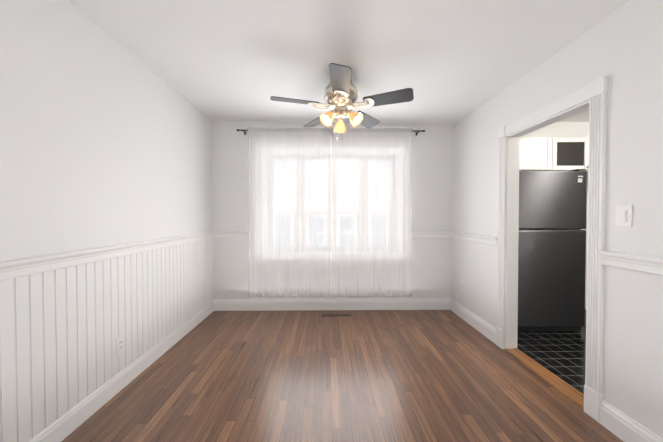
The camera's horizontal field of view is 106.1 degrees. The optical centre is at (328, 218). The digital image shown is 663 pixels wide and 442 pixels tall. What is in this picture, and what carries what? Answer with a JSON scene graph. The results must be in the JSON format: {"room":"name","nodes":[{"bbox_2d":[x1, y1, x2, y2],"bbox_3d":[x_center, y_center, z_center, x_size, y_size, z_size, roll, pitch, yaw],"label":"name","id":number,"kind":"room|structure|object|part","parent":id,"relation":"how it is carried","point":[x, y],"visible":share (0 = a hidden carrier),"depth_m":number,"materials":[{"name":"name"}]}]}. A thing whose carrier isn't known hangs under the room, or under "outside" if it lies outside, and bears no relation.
{"room":"empty dining room","nodes":[
{"label":"empty dining room","id":0,"kind":"room"},
{"bbox_2d":[0,0,212,261],"bbox_3d":[-1.517,-0.007,0.997,0.100,2.440,4.810,0,1,-1],"label":"wall","id":1,"kind":"structure","parent":0,"point":[105,139],"depth_m":1.51,"materials":[{"name":"white paint"}]},
{"bbox_2d":[0,238,213,441],"bbox_3d":[-1.458,0.676,0.958,0.010,0.815,4.510,0,1,-1],"label":"wainscoting","id":2,"kind":"structure","parent":1,"relation":"attached to","point":[62,330],"depth_m":1.48,"materials":[{"name":"white paint"}]},
{"bbox_2d":[116,334,124,355],"bbox_3d":[-1.459,0.882,1.749,0.009,0.118,0.073,0,1,-1],"label":"electrical outlet","id":3,"kind":"object","parent":2,"relation":"attached to","point":[120,344],"visible":1,"depth_m":1.74,"materials":[{"name":"white plastic"}]},
{"bbox_2d":[0,231,213,280],"bbox_3d":[-1.447,0.236,0.952,0.040,0.084,4.510,0,1,-1],"label":"trim","id":4,"kind":"structure","parent":1,"relation":"attached to","point":[15,268],"depth_m":1.46,"materials":[{"name":"white paint"}]},
{"bbox_2d":[28,301,213,441],"bbox_3d":[-1.457,1.144,0.964,0.020,0.140,4.510,0,1,-1],"label":"baseboard","id":5,"kind":"structure","parent":1,"relation":"attached to","point":[64,426],"depth_m":1.68,"materials":[{"name":"white paint"}]},
{"bbox_2d":[61,309,623,441],"bbox_3d":[1.252,1.231,1.048,5.640,0.082,4.810,0,1,-1],"label":"floor","id":6,"kind":"structure","parent":0,"point":[355,376],"depth_m":1.80,"materials":[{"name":"brown wood"}]},
{"bbox_2d":[322,314,350,315],"bbox_3d":[0.093,1.182,3.054,0.360,0.004,0.060,0,1,-1],"label":"floor vent","id":7,"kind":"object","parent":6,"relation":"in","point":[334,314],"visible":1,"depth_m":3.07,"materials":[{"name":"brown metal"}]},
{"bbox_2d":[518,169,586,330],"bbox_3d":[2.270,0.328,2.894,0.770,1.692,0.657,0,1,-1],"label":"fridge","id":8,"kind":"object","parent":6,"relation":"on","point":[551,253],"visible":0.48,"depth_m":2.57,"materials":[{"name":"black metal"}]},
{"bbox_3d":[2.274,0.616,2.599,0.770,0.998,0.055,0,1,-1],"label":"door","id":9,"kind":"part","parent":8,"relation":"part of","materials":[{"name":"black metal"}]},
{"bbox_3d":[2.274,-0.193,2.588,0.770,0.597,0.055,0,1,-1],"label":"door","id":10,"kind":"part","parent":8,"relation":"part of","materials":[{"name":"black metal"}]},
{"bbox_2d":[68,0,629,125],"bbox_3d":[0.052,-1.247,0.998,3.240,0.160,4.810,0,1,-1],"label":"ceiling","id":11,"kind":"structure","parent":0,"point":[450,62],"depth_m":1.75,"materials":[{"name":"white paint"}]},
{"bbox_2d":[270,63,413,140],"bbox_3d":[0.097,-0.956,2.145,1.167,0.575,1.137,0,1,-1],"label":"ceiling fan","id":12,"kind":"object","parent":11,"relation":"hanging from","point":[341,94],"visible":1,"depth_m":2.08,"materials":[{"name":"silver metal"}]},
{"label":"blade","id":13,"kind":"part","parent":12,"relation":"part of","materials":[{"name":"grey wood"}]},
{"bbox_3d":[-0.111,-0.987,2.517,0.152,0.006,0.395,-17,10,-31],"label":"blade","id":14,"kind":"part","parent":12,"relation":"part of","materials":[{"name":"grey wood"}]},
{"bbox_3d":[0.001,-0.865,2.117,0.128,0.104,0.128,24,-23,33],"label":"lamp shade","id":15,"kind":"part","parent":12,"relation":"part of","materials":[{"name":"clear glass"}]},
{"bbox_3d":[0.105,-0.867,2.302,0.128,0.104,0.128,0,43,-1],"label":"lamp shade","id":16,"kind":"part","parent":12,"relation":"part of","materials":[{"name":"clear glass"}]},
{"bbox_3d":[0.083,-0.976,1.776,0.152,0.006,0.395,14,2,3],"label":"blade","id":17,"kind":"part","parent":12,"relation":"part of","materials":[{"name":"grey wood"}]},
{"bbox_3d":[0.213,-0.865,2.120,0.128,0.104,0.128,-25,-23,-35],"label":"lamp shade","id":18,"kind":"part","parent":12,"relation":"part of","materials":[{"name":"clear glass"}]},
{"bbox_3d":[0.361,-0.986,2.490,0.152,0.006,0.395,-17,-10,38],"label":"blade","id":19,"kind":"part","parent":12,"relation":"part of","materials":[{"name":"grey wood"}]},
{"bbox_3d":[0.481,-0.980,2.032,0.395,0.006,0.152,0,-13,21],"label":"blade","id":20,"kind":"part","parent":12,"relation":"part of","materials":[{"name":"grey wood"}]},
{"bbox_2d":[212,120,588,298],"bbox_3d":[1.275,-0.040,3.336,5.540,2.440,0.200,0,1,-1],"label":"wall","id":21,"kind":"structure","parent":0,"point":[431,196],"depth_m":3.22,"materials":[{"name":"white paint"}]},
{"bbox_2d":[214,231,260,237],"bbox_3d":[-1.184,0.204,3.190,0.620,0.084,0.040,0,1,-1],"label":"trim","id":22,"kind":"structure","parent":21,"relation":"attached to","point":[231,234],"depth_m":3.18,"materials":[{"name":"white paint"}]},
{"bbox_2d":[259,147,404,259],"bbox_3d":[0.045,-0.192,3.259,1.878,1.455,0.180,0,1,-1],"label":"window unit","id":23,"kind":"structure","parent":21,"relation":"in","point":[399,150],"depth_m":3.23,"materials":[{"name":"white paint"}]},
{"bbox_3d":[0.044,-0.209,3.288,1.560,1.154,0.006,0,1,-1],"label":"glass","id":24,"kind":"part","parent":23,"relation":"part of","materials":[{"name":"clear glass"}]},
{"bbox_2d":[214,298,450,310],"bbox_3d":[0.051,1.111,3.227,3.090,0.140,0.020,0,1,-1],"label":"baseboard","id":25,"kind":"structure","parent":21,"relation":"attached to","point":[315,304],"depth_m":3.22,"materials":[{"name":"white paint"}]},
{"bbox_2d":[403,231,450,237],"bbox_3d":[1.280,0.203,3.219,0.632,0.084,0.040,0,1,-1],"label":"trim","id":26,"kind":"structure","parent":21,"relation":"attached to","point":[429,234],"depth_m":3.21,"materials":[{"name":"white paint"}]},
{"bbox_2d":[519,137,558,170],"bbox_3d":[2.191,-0.761,3.070,0.947,0.385,0.328,0,1,-1],"label":"upper cabinet","id":27,"kind":"object","parent":21,"relation":"attached to","point":[551,154],"depth_m":2.91,"materials":[{"name":"white paint"}]},
{"bbox_3d":[2.387,-0.759,2.921,0.336,0.279,0.012,0,1,-1],"label":"panel","id":28,"kind":"part","parent":27,"relation":"part of","materials":[{"name":"white paint"}]},
{"bbox_2d":[559,138,588,174],"bbox_3d":[3.025,-0.761,3.080,0.946,0.385,0.328,0,1,-1],"label":"upper cabinet","id":29,"kind":"object","parent":21,"relation":"attached to","point":[573,152],"depth_m":2.92,"materials":[{"name":"white paint"}]},
{"bbox_3d":[2.387,-0.759,2.919,0.442,0.379,0.020,0,1,-1],"label":"door frame","id":30,"kind":"part","parent":29,"relation":"part of","materials":[{"name":"white paint"}]},
{"bbox_3d":[2.830,-0.759,2.924,0.437,0.379,0.020,0,1,-1],"label":"door frame","id":31,"kind":"part","parent":29,"relation":"part of","materials":[{"name":"white wood"}]},
{"bbox_3d":[2.830,-0.759,2.925,0.331,0.279,0.005,0,1,-1],"label":"glass","id":32,"kind":"part","parent":29,"relation":"part of","materials":[{"name":"black glass"}]},
{"bbox_2d":[451,0,662,438],"bbox_3d":[1.673,-0.007,0.986,0.100,2.440,4.510,0,1,-1],"label":"wall","id":33,"kind":"structure","parent":0,"point":[621,47],"depth_m":1.40,"materials":[{"name":"white paint"}]},
{"bbox_2d":[460,280,463,290],"bbox_3d":[1.595,0.799,2.981,0.009,0.118,0.073,0,1,-1],"label":"electrical outlet","id":34,"kind":"object","parent":33,"relation":"attached to","point":[462,285],"visible":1,"depth_m":2.97,"materials":[{"name":"white plastic"}]},
{"bbox_2d":[450,299,495,343],"bbox_3d":[1.591,1.117,2.808,0.020,0.140,0.895,0,1,-1],"label":"baseboard","id":35,"kind":"structure","parent":33,"relation":"attached to","point":[484,328],"depth_m":2.71,"materials":[{"name":"white paint"}]},
{"bbox_2d":[450,231,497,245],"bbox_3d":[1.581,0.209,2.795,0.040,0.084,0.895,0,1,-1],"label":"trim","id":36,"kind":"structure","parent":33,"relation":"attached to","point":[489,240],"depth_m":2.67,"materials":[{"name":"white paint"}]},
{"bbox_2d":[496,76,607,422],"bbox_3d":[1.657,0.183,1.905,0.139,2.035,0.895,0,1,-1],"label":"door frame","id":37,"kind":"structure","parent":33,"relation":"attached to","point":[596,236],"depth_m":1.55,"materials":[{"name":"white paint"}]},
{"bbox_2d":[616,205,632,226],"bbox_3d":[1.611,-0.014,1.365,0.014,0.118,0.073,0,1,-1],"label":"light switch","id":38,"kind":"object","parent":33,"relation":"attached to","point":[623,215],"visible":1,"depth_m":1.36,"materials":[{"name":"white plastic"}]},
{"bbox_3d":[1.611,-0.014,1.365,0.002,0.072,0.038,0,1,-1],"label":"frame","id":39,"kind":"part","parent":38,"relation":"part of","materials":[{"name":"white plastic"}]},
{"bbox_2d":[598,251,662,275],"bbox_3d":[1.614,0.248,0.097,0.040,0.084,2.728,0,1,-1],"label":"trim","id":40,"kind":"structure","parent":33,"relation":"attached to","point":[645,264],"depth_m":1.30,"materials":[{"name":"white paint"}]},
{"bbox_2d":[600,400,662,441],"bbox_3d":[1.624,1.156,0.110,0.020,0.140,2.728,0,1,-1],"label":"baseboard","id":41,"kind":"structure","parent":33,"relation":"attached to","point":[622,426],"depth_m":1.36,"materials":[{"name":"white paint"}]},
{"bbox_2d":[558,109,588,121],"bbox_3d":[2.861,-1.290,1.932,2.400,0.100,3.010,0,1,-1],"label":"ceiling","id":42,"kind":"structure","parent":0,"point":[583,116],"depth_m":3.13,"materials":[{"name":"white paint"}]},
{"label":"outside","id":43,"kind":"structure","parent":0,"visible":0},
{"bbox_2d":[273,159,390,245],"bbox_3d":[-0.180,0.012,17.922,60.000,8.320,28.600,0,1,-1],"label":"window panes","id":44,"kind":"structure","parent":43,"point":[351,226],"depth_m":12.20,"materials":[{"name":"clear glass"}]},
{"bbox_3d":[-2.211,0.680,12.116,0.760,1.650,0.020,0,1,-1],"label":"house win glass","id":45,"kind":"part","parent":44,"relation":"part of","materials":[{"name":"glass"}]},
{"bbox_3d":[-2.211,0.679,12.166,0.960,1.850,0.080,0,1,-1],"label":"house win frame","id":46,"kind":"part","parent":44,"relation":"part of","materials":[{"name":"white"}]},
{"bbox_3d":[-0.611,0.679,12.135,0.760,1.650,0.020,0,1,-1],"label":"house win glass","id":47,"kind":"part","parent":44,"relation":"part of","materials":[{"name":"clear glass"}]},
{"bbox_3d":[-0.611,0.679,12.185,0.960,1.850,0.080,0,1,-1],"label":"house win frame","id":48,"kind":"part","parent":44,"relation":"part of","materials":[{"name":"white"}]},
{"bbox_3d":[0.889,0.679,12.153,0.760,1.650,0.020,0,1,-1],"label":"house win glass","id":49,"kind":"part","parent":44,"relation":"part of","materials":[{"name":"glass"}]},
{"bbox_3d":[0.888,0.678,12.203,0.960,1.850,0.080,0,1,-1],"label":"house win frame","id":50,"kind":"part","parent":44,"relation":"part of","materials":[{"name":"white"}]},
{"bbox_3d":[2.439,0.679,12.171,0.760,1.650,0.020,0,1,-1],"label":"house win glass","id":51,"kind":"part","parent":44,"relation":"part of","materials":[{"name":"glass"}]},
{"bbox_3d":[2.438,0.678,12.221,0.960,1.850,0.080,0,1,-1],"label":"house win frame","id":52,"kind":"part","parent":44,"relation":"part of","materials":[{"name":"white"}]},
{"bbox_3d":[0.032,-1.095,3.157,0.022,0.044,0.097,0,1,-1],"label":"curtain bracket","id":53,"kind":"object","parent":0,"visible":0},
{"bbox_2d":[239,129,422,131],"bbox_3d":[0.031,-1.104,3.121,2.303,0.016,0.016,0,1,-1],"label":"curtain rod","id":54,"kind":"object","parent":53,"relation":"on","point":[331,130],"visible":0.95,"depth_m":3.11,"materials":[{"name":"brown metal"}]},
{"bbox_2d":[248,127,330,297],"bbox_3d":[-0.491,-0.073,3.119,1.033,2.122,0.030,0,1,-1],"label":"panel","id":55,"kind":"object","parent":54,"relation":"hanging from","point":[293,231],"visible":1,"depth_m":3.12,"materials":[{"name":"white fabric"}]},
{"bbox_2d":[331,128,411,296],"bbox_3d":[0.538,-0.073,3.131,1.018,2.122,0.034,0,1,-1],"label":"panel","id":56,"kind":"object","parent":54,"relation":"hanging from","point":[386,197],"visible":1,"depth_m":3.13,"materials":[{"name":"white fabric"}]}
]}

